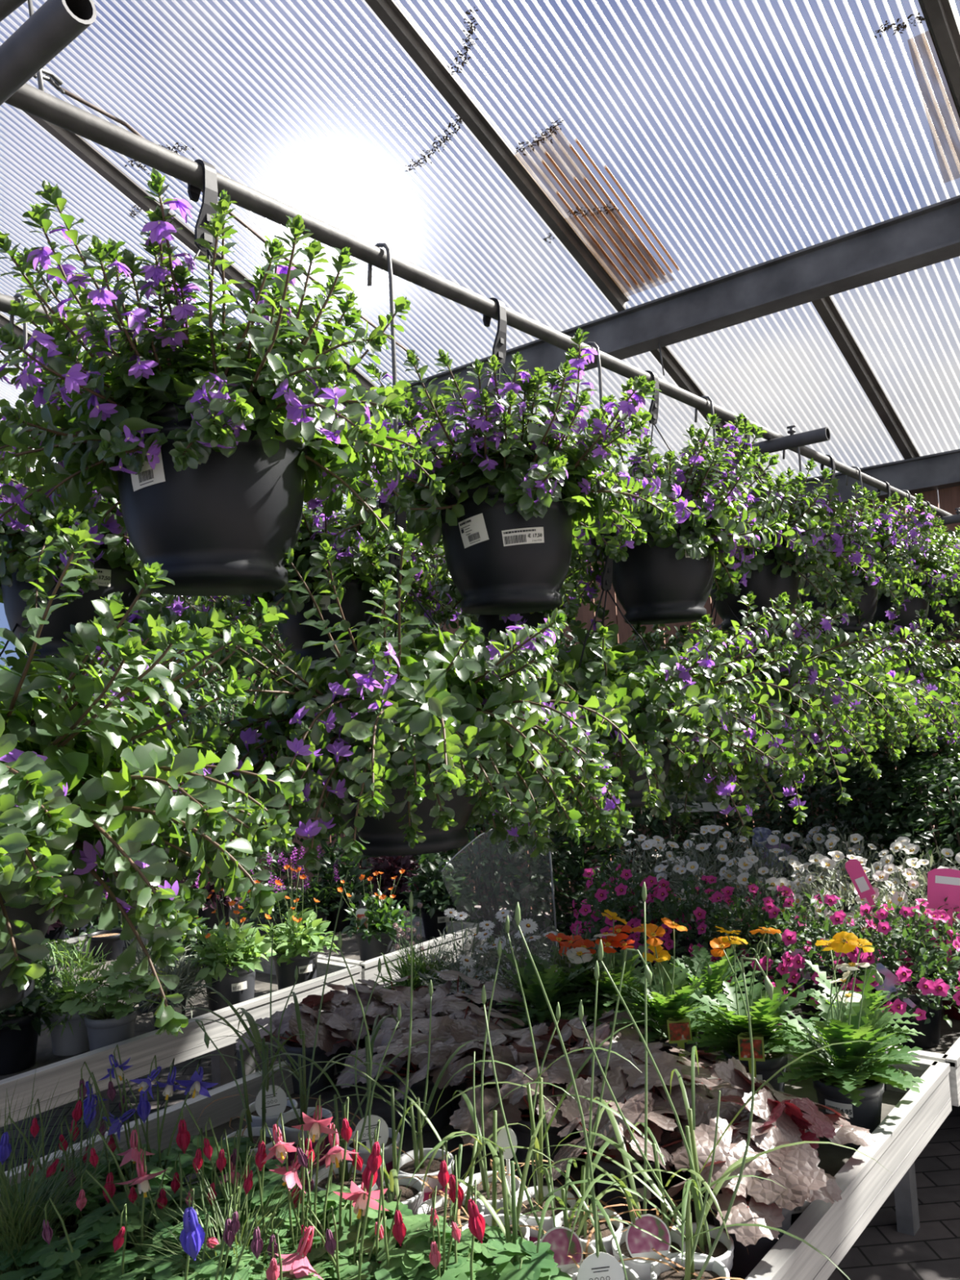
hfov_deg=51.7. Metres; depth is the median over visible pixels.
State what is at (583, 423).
flower
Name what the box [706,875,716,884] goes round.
flower
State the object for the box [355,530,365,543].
flower
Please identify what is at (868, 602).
pot
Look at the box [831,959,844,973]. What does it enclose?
flower
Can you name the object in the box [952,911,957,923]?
flower
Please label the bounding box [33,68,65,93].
chain
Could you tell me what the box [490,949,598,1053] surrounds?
fern
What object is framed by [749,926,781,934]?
flower
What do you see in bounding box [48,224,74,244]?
flower
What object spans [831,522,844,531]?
flower
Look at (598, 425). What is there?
flower
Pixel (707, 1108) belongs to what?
plant
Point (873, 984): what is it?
flower
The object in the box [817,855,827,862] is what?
flower
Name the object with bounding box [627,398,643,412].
flower
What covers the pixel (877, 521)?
flower
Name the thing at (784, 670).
flower
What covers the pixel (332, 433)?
flower
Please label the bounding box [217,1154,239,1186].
flower
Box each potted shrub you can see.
[0,619,9,667]
[61,630,153,936]
[65,868,122,937]
[131,592,247,894]
[144,687,280,898]
[178,600,307,899]
[305,792,468,989]
[343,617,457,909]
[456,795,596,966]
[511,627,627,948]
[551,761,735,937]
[600,777,764,895]
[626,624,759,891]
[726,751,926,902]
[748,742,928,888]
[755,615,896,856]
[801,750,959,904]
[871,732,959,893]
[880,745,959,849]
[881,755,959,941]
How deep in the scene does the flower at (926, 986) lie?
2.45 m
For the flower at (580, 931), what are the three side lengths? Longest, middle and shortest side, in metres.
0.040 x 0.040 x 0.019 m
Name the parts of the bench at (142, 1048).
leg, leg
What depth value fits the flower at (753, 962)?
2.79 m
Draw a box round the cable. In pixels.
[58,87,420,360]
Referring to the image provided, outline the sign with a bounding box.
[664,767,726,892]
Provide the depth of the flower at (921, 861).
3.05 m
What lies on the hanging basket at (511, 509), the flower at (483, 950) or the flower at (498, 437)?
the flower at (498, 437)
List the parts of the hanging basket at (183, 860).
cord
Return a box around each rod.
[9,293,29,472]
[27,0,44,91]
[367,243,399,507]
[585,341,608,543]
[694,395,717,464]
[782,447,803,567]
[845,466,863,514]
[897,489,912,523]
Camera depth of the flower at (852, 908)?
3.42 m
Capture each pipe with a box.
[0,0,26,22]
[0,0,96,106]
[0,293,608,471]
[4,83,951,516]
[382,424,830,532]
[578,507,959,580]
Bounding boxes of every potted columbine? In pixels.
[0,1083,147,1279]
[0,1196,220,1279]
[29,1119,252,1279]
[30,1044,257,1248]
[118,1186,291,1279]
[120,1102,322,1273]
[120,1136,354,1279]
[236,1094,453,1279]
[263,1231,408,1279]
[276,1119,477,1279]
[427,1137,572,1279]
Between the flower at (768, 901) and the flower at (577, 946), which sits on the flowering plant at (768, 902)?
the flower at (768, 901)
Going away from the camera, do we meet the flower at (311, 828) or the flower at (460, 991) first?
the flower at (311, 828)
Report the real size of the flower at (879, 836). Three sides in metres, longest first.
0.048 x 0.048 x 0.022 m
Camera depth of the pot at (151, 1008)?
3.27 m
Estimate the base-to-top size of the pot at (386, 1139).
0.105 m
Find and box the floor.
[0,825,959,1279]
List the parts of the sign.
frame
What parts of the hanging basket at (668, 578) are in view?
cord, cord, cord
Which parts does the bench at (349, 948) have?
leg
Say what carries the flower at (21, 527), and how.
on the hanging basket at (22, 547)
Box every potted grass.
[0,1066,168,1275]
[380,928,473,991]
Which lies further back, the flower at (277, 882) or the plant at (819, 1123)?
the flower at (277, 882)
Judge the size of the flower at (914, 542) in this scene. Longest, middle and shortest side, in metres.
0.042 x 0.030 x 0.022 m
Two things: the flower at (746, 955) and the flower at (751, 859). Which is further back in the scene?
the flower at (751, 859)
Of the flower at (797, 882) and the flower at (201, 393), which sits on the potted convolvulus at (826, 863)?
the flower at (797, 882)
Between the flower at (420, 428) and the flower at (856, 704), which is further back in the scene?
the flower at (856, 704)
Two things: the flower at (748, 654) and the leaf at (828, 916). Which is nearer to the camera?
the flower at (748, 654)
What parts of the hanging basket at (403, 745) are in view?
cord, cord, cord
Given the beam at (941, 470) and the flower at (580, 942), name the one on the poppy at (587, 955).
the flower at (580, 942)
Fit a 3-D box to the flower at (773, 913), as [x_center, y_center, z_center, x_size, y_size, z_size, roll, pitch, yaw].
[0.848,0.786,2.843,0.020,0.039,0.042,41,-13,-24]
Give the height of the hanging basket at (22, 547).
0.762 m
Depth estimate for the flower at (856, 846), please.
3.90 m
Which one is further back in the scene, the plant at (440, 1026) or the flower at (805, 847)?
the flower at (805, 847)
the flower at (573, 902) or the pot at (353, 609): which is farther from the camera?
the flower at (573, 902)
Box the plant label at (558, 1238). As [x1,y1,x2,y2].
[542,1228,581,1265]
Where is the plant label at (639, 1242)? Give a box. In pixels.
[627,1216,669,1253]
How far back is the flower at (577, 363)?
1.98 m
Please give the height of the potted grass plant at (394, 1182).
0.634 m
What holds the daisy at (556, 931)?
on the bench at (909, 1118)
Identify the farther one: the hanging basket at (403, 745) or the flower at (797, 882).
the flower at (797, 882)
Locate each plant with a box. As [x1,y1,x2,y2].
[0,946,67,1075]
[48,960,166,1051]
[175,933,340,1159]
[178,1007,349,1159]
[186,888,277,1012]
[196,869,365,1177]
[235,991,361,1094]
[247,864,339,990]
[270,890,462,1218]
[290,931,444,1224]
[292,979,559,1202]
[298,979,420,1074]
[311,957,400,1174]
[333,974,448,1082]
[335,1015,486,1132]
[337,868,415,961]
[374,1000,524,1112]
[379,1085,553,1231]
[404,1027,571,1127]
[405,1106,551,1263]
[413,795,595,979]
[417,969,539,1027]
[420,938,580,1214]
[434,915,644,1242]
[446,1081,577,1265]
[448,1043,600,1182]
[464,1015,644,1149]
[480,984,636,1279]
[493,956,850,1279]
[514,902,713,1279]
[539,881,786,1279]
[543,1082,686,1228]
[544,1007,676,1066]
[552,948,652,1256]
[560,1039,717,1188]
[577,939,893,1279]
[602,1057,773,1197]
[626,1046,748,1097]
[664,1087,841,1279]
[688,875,831,1001]
[716,1092,835,1225]
[733,1067,875,1147]
[749,888,897,1025]
[831,898,959,1048]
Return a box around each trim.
[0,312,54,352]
[23,111,377,391]
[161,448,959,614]
[649,346,774,486]
[811,296,919,459]
[917,0,959,118]
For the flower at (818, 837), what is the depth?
4.00 m
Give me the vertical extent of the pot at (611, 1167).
0.120 m
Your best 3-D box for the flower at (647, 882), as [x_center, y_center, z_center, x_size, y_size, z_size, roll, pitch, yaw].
[0.547,0.812,3.277,0.038,0.036,0.018,-21,-39,-6]
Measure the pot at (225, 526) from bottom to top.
0.250 m
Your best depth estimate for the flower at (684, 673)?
2.14 m
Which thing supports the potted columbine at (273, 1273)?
on the bench at (909, 1118)
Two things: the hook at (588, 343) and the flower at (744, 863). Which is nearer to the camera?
the hook at (588, 343)
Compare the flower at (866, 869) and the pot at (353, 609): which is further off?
the flower at (866, 869)
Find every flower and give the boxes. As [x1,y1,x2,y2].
[0,361,13,386]
[0,483,12,503]
[0,748,48,762]
[5,520,28,531]
[15,365,29,389]
[20,371,45,387]
[21,352,41,373]
[24,329,58,351]
[26,246,53,270]
[33,384,57,408]
[37,345,62,366]
[47,263,75,284]
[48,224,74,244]
[49,396,61,410]
[52,574,64,586]
[56,383,72,407]
[57,297,72,319]
[61,363,87,393]
[62,783,67,795]
[66,272,90,289]
[71,840,103,875]
[76,324,92,344]
[83,370,105,382]
[83,1080,107,1108]
[87,285,117,307]
[87,387,105,409]
[88,395,118,420]
[89,489,105,500]
[90,336,117,358]
[93,869,118,893]
[95,300,109,315]
[97,651,110,664]
[98,1054,132,1080]
[99,289,122,309]
[102,689,124,707]
[102,1108,135,1141]
[104,328,120,351]
[106,259,132,278]
[109,457,137,474]
[112,525,124,534]
[115,897,136,914]
[116,1128,154,1166]
[116,1153,168,1197]
[120,307,146,333]
[120,689,134,699]
[123,424,145,448]
[124,528,130,546]
[126,353,137,362]
[128,328,159,340]
[128,355,158,378]
[129,1066,161,1100]
[133,850,149,868]
[136,439,161,469]
[137,280,155,299]
[137,427,158,443]
[139,265,169,284]
[141,305,158,327]
[142,220,176,244]
[145,234,174,255]
[151,275,159,290]
[152,1066,189,1100]
[153,315,188,327]
[155,328,188,351]
[155,713,171,730]
[157,880,178,900]
[158,256,182,275]
[163,197,192,222]
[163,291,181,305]
[170,283,200,302]
[170,303,197,321]
[171,599,189,616]
[173,252,196,274]
[174,1066,217,1097]
[175,708,186,721]
[190,379,216,402]
[196,440,233,448]
[197,604,208,611]
[208,372,237,391]
[208,390,235,416]
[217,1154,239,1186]
[222,417,246,430]
[228,900,235,906]
[229,424,240,444]
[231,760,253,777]
[240,727,262,751]
[248,286,269,304]
[256,315,270,324]
[261,747,277,761]
[261,1124,296,1164]
[263,720,271,742]
[265,914,271,919]
[268,1147,307,1193]
[269,273,294,290]
[271,377,288,399]
[275,879,281,884]
[276,264,300,284]
[276,1225,323,1279]
[279,306,291,323]
[284,388,314,425]
[286,737,312,756]
[288,705,309,724]
[291,408,314,422]
[292,1105,339,1142]
[294,818,321,837]
[297,748,322,756]
[299,874,306,879]
[302,782,311,802]
[304,373,323,399]
[310,530,323,540]
[311,515,323,527]
[311,768,331,788]
[313,1123,359,1168]
[315,426,341,444]
[317,386,346,408]
[318,709,336,733]
[319,817,336,828]
[320,513,340,523]
[320,530,338,540]
[325,741,353,762]
[327,777,346,798]
[328,681,350,702]
[332,542,343,560]
[333,725,348,744]
[333,1181,388,1218]
[337,546,353,557]
[337,887,342,892]
[339,702,359,718]
[352,666,382,691]
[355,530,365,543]
[355,670,364,699]
[359,403,371,428]
[359,874,364,879]
[368,700,392,709]
[374,1222,383,1263]
[379,893,386,899]
[382,669,398,679]
[382,674,397,695]
[383,643,399,667]
[392,922,398,928]
[393,944,399,950]
[395,927,402,933]
[403,468,417,480]
[403,910,409,917]
[405,927,410,933]
[406,429,411,443]
[406,551,415,561]
[408,424,426,436]
[411,412,426,423]
[411,575,419,586]
[417,902,422,907]
[422,433,437,451]
[422,978,437,986]
[426,457,443,473]
[426,590,435,601]
[437,440,448,447]
[444,592,452,604]
[444,908,457,917]
[445,401,464,415]
[448,982,462,994]
[451,423,463,437]
[453,989,471,994]
[454,911,467,920]
[457,954,475,967]
[458,964,476,977]
[462,389,481,409]
[464,986,480,994]
[466,416,473,428]
[467,931,481,939]
[468,415,488,427]
[468,436,482,453]
[469,974,484,982]
[471,448,483,462]
[472,417,493,431]
[474,945,488,953]
[475,435,496,448]
[477,929,493,940]
[478,453,497,471]
[478,967,496,976]
[479,920,494,929]
[481,371,498,387]
[481,697,488,704]
[484,670,499,681]
[485,942,502,948]
[487,399,505,413]
[487,640,500,658]
[488,403,499,422]
[491,936,508,949]
[493,431,503,449]
[494,962,511,977]
[495,387,506,398]
[495,913,512,922]
[496,909,510,917]
[501,614,508,622]
[501,983,516,991]
[503,382,521,394]
[505,946,520,953]
[506,626,524,630]
[506,826,519,836]
[507,613,523,625]
[514,928,526,938]
[515,619,527,625]
[516,636,536,655]
[517,371,531,383]
[517,401,526,417]
[519,918,537,933]
[522,935,541,942]
[524,477,534,497]
[528,462,548,470]
[530,440,545,451]
[534,479,551,493]
[541,617,555,644]
[542,930,556,937]
[544,419,563,432]
[544,702,555,709]
[545,933,572,947]
[547,383,561,395]
[551,436,561,445]
[551,480,557,494]
[552,432,565,439]
[559,934,583,955]
[563,391,575,404]
[564,375,577,385]
[565,403,588,417]
[565,946,593,964]
[566,370,577,380]
[566,711,576,724]
[568,358,587,372]
[569,925,576,935]
[570,369,584,378]
[571,417,587,432]
[571,438,587,448]
[571,938,595,954]
[572,899,577,907]
[573,908,578,919]
[573,920,582,929]
[577,478,591,494]
[577,532,591,545]
[577,928,584,935]
[578,903,591,915]
[580,347,598,363]
[580,382,594,396]
[582,867,594,878]
[583,920,594,933]
[586,877,593,888]
[590,417,607,435]
[590,786,606,799]
[591,426,609,441]
[591,443,607,459]
[591,910,602,921]
[593,932,616,937]
[594,888,607,902]
[595,471,604,489]
[595,937,621,953]
[600,795,619,810]
[600,909,627,924]
[600,925,613,937]
[601,882,609,893]
[602,408,619,419]
[603,401,617,410]
[604,913,616,926]
[606,924,631,941]
[608,724,614,738]
[608,876,617,887]
[611,523,622,532]
[614,730,626,744]
[614,883,627,896]
[616,419,625,435]
[617,400,635,416]
[619,939,635,949]
[620,540,634,548]
[621,869,632,879]
[623,840,631,845]
[626,390,644,408]
[626,918,637,928]
[626,933,636,944]
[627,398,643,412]
[628,454,642,467]
[629,923,648,933]
[631,467,640,477]
[631,933,639,941]
[632,426,649,438]
[632,941,642,949]
[633,920,641,933]
[634,837,644,844]
[638,834,646,839]
[639,879,650,888]
[640,840,653,849]
[642,944,671,962]
[643,923,665,946]
[644,469,655,478]
[644,839,657,847]
[645,875,657,886]
[645,894,651,902]
[648,460,657,472]
[648,892,655,902]
[651,883,660,890]
[652,835,663,843]
[654,863,664,872]
[655,843,666,851]
[656,872,663,881]
[656,887,668,901]
[657,878,669,889]
[658,865,667,872]
[659,931,670,940]
[661,857,672,866]
[661,917,687,931]
[661,923,671,937]
[663,668,671,681]
[663,938,673,950]
[666,840,679,849]
[666,851,674,858]
[673,864,681,872]
[675,470,686,483]
[675,662,693,684]
[675,893,685,906]
[677,866,686,874]
[679,489,692,502]
[679,680,695,690]
[680,855,689,862]
[683,839,693,848]
[684,642,699,655]
[685,861,698,871]
[688,452,704,464]
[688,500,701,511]
[688,943,693,956]
[692,870,702,880]
[693,906,706,919]
[695,843,708,852]
[695,918,705,925]
[696,652,715,668]
[696,866,706,875]
[697,922,706,934]
[699,479,708,491]
[700,825,709,829]
[700,828,707,834]
[701,875,709,884]
[702,771,716,782]
[703,496,715,510]
[704,492,713,499]
[704,888,715,895]
[705,509,712,519]
[706,824,719,834]
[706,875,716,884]
[710,935,730,956]
[710,954,719,962]
[711,479,725,488]
[711,892,724,902]
[712,437,728,446]
[715,780,735,795]
[715,840,727,850]
[715,925,741,934]
[716,853,728,862]
[717,715,727,730]
[718,471,727,481]
[718,874,728,881]
[719,804,737,814]
[719,866,726,875]
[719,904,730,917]
[720,886,734,893]
[721,885,733,897]
[721,936,747,944]
[722,453,733,464]
[722,831,731,837]
[723,423,737,435]
[724,869,735,879]
[724,896,734,906]
[725,449,734,457]
[725,859,733,866]
[726,773,736,782]
[727,486,741,501]
[728,471,738,479]
[728,539,737,557]
[728,562,741,571]
[730,857,739,865]
[733,435,742,444]
[734,881,742,889]
[735,502,748,510]
[737,857,752,870]
[737,867,748,873]
[737,872,751,884]
[737,948,749,958]
[738,573,746,586]
[738,836,747,843]
[739,552,751,564]
[741,901,750,909]
[742,493,754,502]
[742,535,750,546]
[742,727,755,740]
[742,804,752,817]
[743,635,753,646]
[743,848,752,856]
[743,855,755,864]
[744,549,754,559]
[745,849,754,855]
[746,647,756,657]
[747,855,758,862]
[747,884,758,893]
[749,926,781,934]
[749,956,759,968]
[751,534,760,549]
[757,866,768,875]
[757,876,766,887]
[759,955,773,970]
[761,755,773,765]
[762,896,773,906]
[763,974,773,982]
[764,876,780,891]
[764,901,775,911]
[765,490,780,499]
[766,834,778,844]
[768,733,782,748]
[768,848,783,857]
[768,866,782,876]
[768,906,780,918]
[771,539,782,546]
[771,830,780,834]
[776,529,782,540]
[776,962,788,975]
[777,877,789,887]
[777,884,786,896]
[778,856,787,862]
[779,664,790,675]
[780,884,793,897]
[781,928,796,946]
[781,951,794,966]
[781,986,787,994]
[782,720,791,728]
[782,785,796,796]
[782,896,794,907]
[783,833,793,841]
[786,854,798,861]
[787,678,800,688]
[787,796,805,807]
[787,880,793,890]
[787,969,800,983]
[788,859,799,867]
[789,539,799,551]
[789,831,800,839]
[790,954,805,968]
[791,622,806,637]
[791,862,803,873]
[791,867,803,878]
[791,984,796,997]
[792,525,804,534]
[792,878,802,888]
[793,860,804,871]
[793,872,804,879]
[793,893,803,904]
[794,912,806,926]
[796,773,804,782]
[799,862,812,871]
[801,843,811,851]
[804,871,815,881]
[804,875,813,884]
[804,940,811,949]
[805,833,813,838]
[807,665,813,675]
[807,669,817,684]
[808,732,822,743]
[808,827,819,834]
[808,853,822,864]
[809,533,823,545]
[809,902,826,918]
[810,996,819,1007]
[811,971,819,984]
[812,826,822,830]
[812,833,824,843]
[813,871,822,881]
[813,886,822,893]
[813,893,825,903]
[814,938,841,951]
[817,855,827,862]
[817,888,831,897]
[819,618,831,631]
[819,857,835,869]
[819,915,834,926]
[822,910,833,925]
[823,893,836,906]
[824,838,836,848]
[826,833,835,838]
[826,869,841,880]
[826,883,836,892]
[827,826,836,832]
[829,912,844,924]
[829,970,852,983]
[830,533,844,546]
[830,835,839,842]
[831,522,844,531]
[831,693,844,704]
[831,850,844,860]
[831,930,857,953]
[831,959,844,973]
[832,543,844,556]
[833,742,844,750]
[834,951,845,956]
[834,991,862,1002]
[835,910,846,920]
[835,961,869,971]
[836,675,844,686]
[837,881,850,893]
[840,613,848,625]
[840,747,850,754]
[840,982,850,991]
[843,912,857,926]
[844,847,856,851]
[845,849,859,855]
[845,854,857,859]
[845,914,854,925]
[845,946,860,959]
[847,937,874,952]
[847,977,863,991]
[848,699,860,710]
[848,833,861,843]
[849,551,863,564]
[850,906,859,914]
[851,953,862,967]
[852,843,864,854]
[855,895,866,903]
[857,857,866,865]
[859,902,871,915]
[859,922,867,932]
[859,951,875,964]
[861,524,875,531]
[862,866,870,872]
[863,890,879,902]
[866,549,875,563]
[867,843,876,849]
[868,915,880,930]
[869,975,878,986]
[870,861,882,872]
[871,833,882,841]
[871,887,878,896]
[872,871,888,881]
[873,519,881,525]
[875,907,888,919]
[877,512,890,520]
[877,920,891,934]
[878,848,888,857]
[879,854,893,866]
[880,903,893,911]
[882,894,896,906]
[883,863,896,874]
[883,1000,897,1013]
[884,610,895,620]
[884,880,894,887]
[887,886,896,894]
[888,536,897,545]
[889,841,901,852]
[889,877,900,886]
[889,998,906,1014]
[891,891,907,906]
[893,623,902,633]
[894,836,910,842]
[894,965,911,982]
[895,539,902,550]
[895,864,902,871]
[897,841,911,849]
[899,905,911,917]
[900,950,908,959]
[902,868,915,878]
[902,957,913,968]
[903,844,919,854]
[905,504,914,511]
[905,875,918,880]
[906,857,918,865]
[906,861,919,868]
[907,879,919,888]
[908,528,917,537]
[909,622,919,631]
[910,905,919,915]
[911,536,917,544]
[912,1008,926,1020]
[913,518,922,528]
[915,898,928,906]
[915,903,930,918]
[916,977,934,995]
[917,859,928,866]
[920,511,933,519]
[924,520,932,527]
[924,683,937,690]
[924,908,931,915]
[925,921,937,932]
[927,908,940,923]
[927,911,941,919]
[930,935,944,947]
[932,978,950,996]
[934,909,950,922]
[935,573,946,580]
[941,848,953,857]
[946,730,955,736]
[951,572,957,578]
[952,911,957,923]
[952,939,959,951]
[952,990,959,1005]
[955,852,959,863]
[955,935,959,942]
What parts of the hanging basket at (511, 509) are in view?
cord, cord, cord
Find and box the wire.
[657,342,664,375]
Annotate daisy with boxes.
[417,908,507,1014]
[467,909,555,1027]
[540,923,618,1008]
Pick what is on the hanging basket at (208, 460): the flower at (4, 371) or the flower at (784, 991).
the flower at (4, 371)
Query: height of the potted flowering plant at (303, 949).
0.428 m
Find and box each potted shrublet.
[44,892,66,941]
[179,860,245,931]
[304,835,373,932]
[356,855,423,911]
[398,852,478,940]
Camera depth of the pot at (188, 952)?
3.62 m
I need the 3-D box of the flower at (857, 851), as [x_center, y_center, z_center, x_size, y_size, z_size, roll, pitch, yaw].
[1.406,0.809,3.736,0.052,0.024,0.052,-13,6,17]
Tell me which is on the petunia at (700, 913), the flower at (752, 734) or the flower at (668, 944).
the flower at (668, 944)
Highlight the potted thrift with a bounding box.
[373,902,447,991]
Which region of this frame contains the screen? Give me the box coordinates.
[441,816,559,966]
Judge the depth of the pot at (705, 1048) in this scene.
2.57 m
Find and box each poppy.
[515,933,622,1047]
[558,909,656,1031]
[601,917,713,1056]
[670,943,760,1052]
[680,924,816,1092]
[768,930,925,1149]
[799,960,925,1091]
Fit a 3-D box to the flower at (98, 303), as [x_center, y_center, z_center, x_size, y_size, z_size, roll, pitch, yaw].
[-0.542,-0.474,1.420,0.035,0.016,0.033,-4,-4,9]
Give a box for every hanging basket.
[0,159,445,595]
[0,310,248,663]
[0,520,305,1036]
[0,618,278,919]
[154,461,465,669]
[173,489,655,885]
[320,297,706,615]
[389,534,601,666]
[480,533,826,854]
[558,370,806,624]
[584,560,900,824]
[651,414,889,631]
[690,573,959,785]
[793,454,947,635]
[795,480,959,638]
[797,592,959,764]
[844,631,959,751]
[907,500,959,642]
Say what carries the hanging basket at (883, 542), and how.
hanging from the pipe at (29, 99)
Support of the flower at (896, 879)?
on the potted convolvulus at (901, 842)
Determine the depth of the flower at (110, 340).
1.33 m
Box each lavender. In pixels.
[110,937,193,1012]
[123,940,219,1030]
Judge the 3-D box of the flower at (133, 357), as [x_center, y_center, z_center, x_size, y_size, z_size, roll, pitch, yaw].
[-0.484,-0.386,1.396,0.026,0.049,0.031,26,-18,5]
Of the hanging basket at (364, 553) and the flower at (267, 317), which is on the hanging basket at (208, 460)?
the flower at (267, 317)
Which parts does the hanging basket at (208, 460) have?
cord, cord, cord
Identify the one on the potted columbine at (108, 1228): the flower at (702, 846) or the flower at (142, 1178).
the flower at (142, 1178)
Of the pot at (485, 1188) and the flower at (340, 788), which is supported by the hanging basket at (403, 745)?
the flower at (340, 788)
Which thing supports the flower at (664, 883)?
on the petunia at (620, 891)
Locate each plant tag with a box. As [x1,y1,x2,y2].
[752,826,771,877]
[763,843,791,902]
[844,858,879,919]
[927,868,959,965]
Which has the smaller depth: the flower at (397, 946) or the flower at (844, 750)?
the flower at (844, 750)
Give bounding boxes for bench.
[0,926,361,1137]
[0,1000,951,1279]
[154,897,486,1079]
[481,854,959,1235]
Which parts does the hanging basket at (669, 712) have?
cord, cord, cord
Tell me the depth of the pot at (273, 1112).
2.10 m
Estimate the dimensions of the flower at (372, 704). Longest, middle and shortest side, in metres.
0.041 x 0.026 x 0.022 m
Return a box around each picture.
[356,914,367,928]
[664,767,721,804]
[668,1022,690,1040]
[739,1039,763,1058]
[753,831,769,845]
[764,848,789,867]
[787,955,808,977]
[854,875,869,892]
[875,967,900,997]
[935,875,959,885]
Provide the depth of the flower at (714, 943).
2.29 m
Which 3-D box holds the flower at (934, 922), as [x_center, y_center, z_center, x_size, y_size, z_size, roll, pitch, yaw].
[1.246,0.795,2.730,0.018,0.038,0.036,29,-53,-31]
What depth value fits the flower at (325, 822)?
1.52 m
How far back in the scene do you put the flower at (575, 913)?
3.67 m
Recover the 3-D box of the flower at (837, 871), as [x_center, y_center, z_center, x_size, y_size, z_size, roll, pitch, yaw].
[1.243,0.831,3.475,0.051,0.023,0.050,-17,37,15]
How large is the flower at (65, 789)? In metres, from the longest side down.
0.037 x 0.032 x 0.017 m
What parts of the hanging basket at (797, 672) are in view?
cord, cord, cord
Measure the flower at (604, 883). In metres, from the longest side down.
0.044 x 0.043 x 0.021 m
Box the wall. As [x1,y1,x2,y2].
[201,485,959,914]
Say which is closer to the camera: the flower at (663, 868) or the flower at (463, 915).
the flower at (463, 915)
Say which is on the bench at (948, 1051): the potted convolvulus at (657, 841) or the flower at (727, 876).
the potted convolvulus at (657, 841)
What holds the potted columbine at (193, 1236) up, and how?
on the bench at (909, 1118)
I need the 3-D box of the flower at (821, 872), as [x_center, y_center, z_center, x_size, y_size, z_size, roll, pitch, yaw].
[1.141,0.805,3.335,0.050,0.023,0.049,-37,-17,-21]
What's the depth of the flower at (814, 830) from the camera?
4.07 m
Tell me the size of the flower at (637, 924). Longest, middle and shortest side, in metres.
0.042 x 0.042 x 0.020 m
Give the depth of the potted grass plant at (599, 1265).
1.39 m
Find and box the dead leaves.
[124,6,959,304]
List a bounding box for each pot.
[0,892,55,1011]
[0,1004,41,1075]
[1,533,146,663]
[33,1199,111,1251]
[35,974,69,1025]
[44,920,65,941]
[47,999,96,1056]
[84,1007,137,1051]
[86,928,124,961]
[110,401,307,595]
[114,1175,189,1195]
[120,919,137,946]
[137,971,168,1012]
[151,989,187,1030]
[172,942,203,979]
[196,894,229,931]
[202,955,257,1012]
[223,1126,276,1159]
[248,1097,297,1159]
[254,913,287,941]
[272,564,381,666]
[272,944,318,990]
[278,1106,332,1177]
[282,1035,335,1094]
[296,905,328,936]
[311,1162,366,1224]
[325,893,355,932]
[335,765,477,856]
[335,1024,371,1074]
[346,1127,399,1174]
[355,923,396,961]
[371,1173,424,1214]
[381,884,408,911]
[396,1147,453,1202]
[417,1193,484,1228]
[421,899,455,940]
[440,482,572,614]
[446,983,483,1014]
[457,601,545,666]
[459,1170,520,1214]
[462,1213,529,1265]
[501,982,533,1027]
[507,948,553,966]
[509,1185,576,1242]
[511,1108,573,1182]
[526,1238,595,1279]
[551,913,595,948]
[552,1205,622,1256]
[553,1001,595,1047]
[566,1263,639,1279]
[579,737,671,808]
[586,1002,638,1031]
[591,1143,666,1228]
[593,916,631,938]
[611,931,655,974]
[611,1226,684,1279]
[612,520,714,624]
[639,1030,698,1056]
[650,1251,729,1279]
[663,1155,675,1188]
[665,938,715,984]
[667,1222,733,1279]
[681,912,725,938]
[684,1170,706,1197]
[691,998,719,1052]
[692,682,769,773]
[707,1187,793,1279]
[710,542,799,631]
[722,1043,787,1092]
[730,949,785,1001]
[742,923,781,950]
[791,1164,817,1225]
[795,965,857,1022]
[799,565,878,635]
[812,1065,884,1149]
[824,930,871,979]
[827,902,857,932]
[869,576,928,638]
[873,979,943,1048]
[873,1033,889,1091]
[899,913,924,940]
[899,942,954,977]
[911,591,959,642]
[934,955,959,1020]
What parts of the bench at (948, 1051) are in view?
leg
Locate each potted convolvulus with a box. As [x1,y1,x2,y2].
[598,833,709,937]
[647,840,760,938]
[670,824,770,927]
[702,845,825,950]
[724,827,833,921]
[771,850,903,979]
[790,831,902,932]
[791,817,893,903]
[855,853,959,977]
[859,836,959,940]
[941,852,959,937]
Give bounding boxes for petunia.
[569,856,662,938]
[573,867,692,974]
[631,874,751,985]
[896,897,959,1020]
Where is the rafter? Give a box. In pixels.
[364,0,629,311]
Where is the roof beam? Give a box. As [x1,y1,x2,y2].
[369,195,959,434]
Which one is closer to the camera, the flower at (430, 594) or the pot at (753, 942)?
the flower at (430, 594)
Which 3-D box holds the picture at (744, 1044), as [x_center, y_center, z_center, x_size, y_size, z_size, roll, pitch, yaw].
[0.597,0.899,2.181,0.047,0.038,0.006,-5,-4,17]
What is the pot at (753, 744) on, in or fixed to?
on the hanging basket at (797, 672)
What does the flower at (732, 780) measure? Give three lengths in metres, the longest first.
0.046 x 0.027 x 0.021 m
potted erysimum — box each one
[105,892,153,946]
[149,875,217,979]
[238,852,306,941]
[280,845,340,936]
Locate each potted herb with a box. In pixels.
[32,933,119,1056]
[35,937,95,1025]

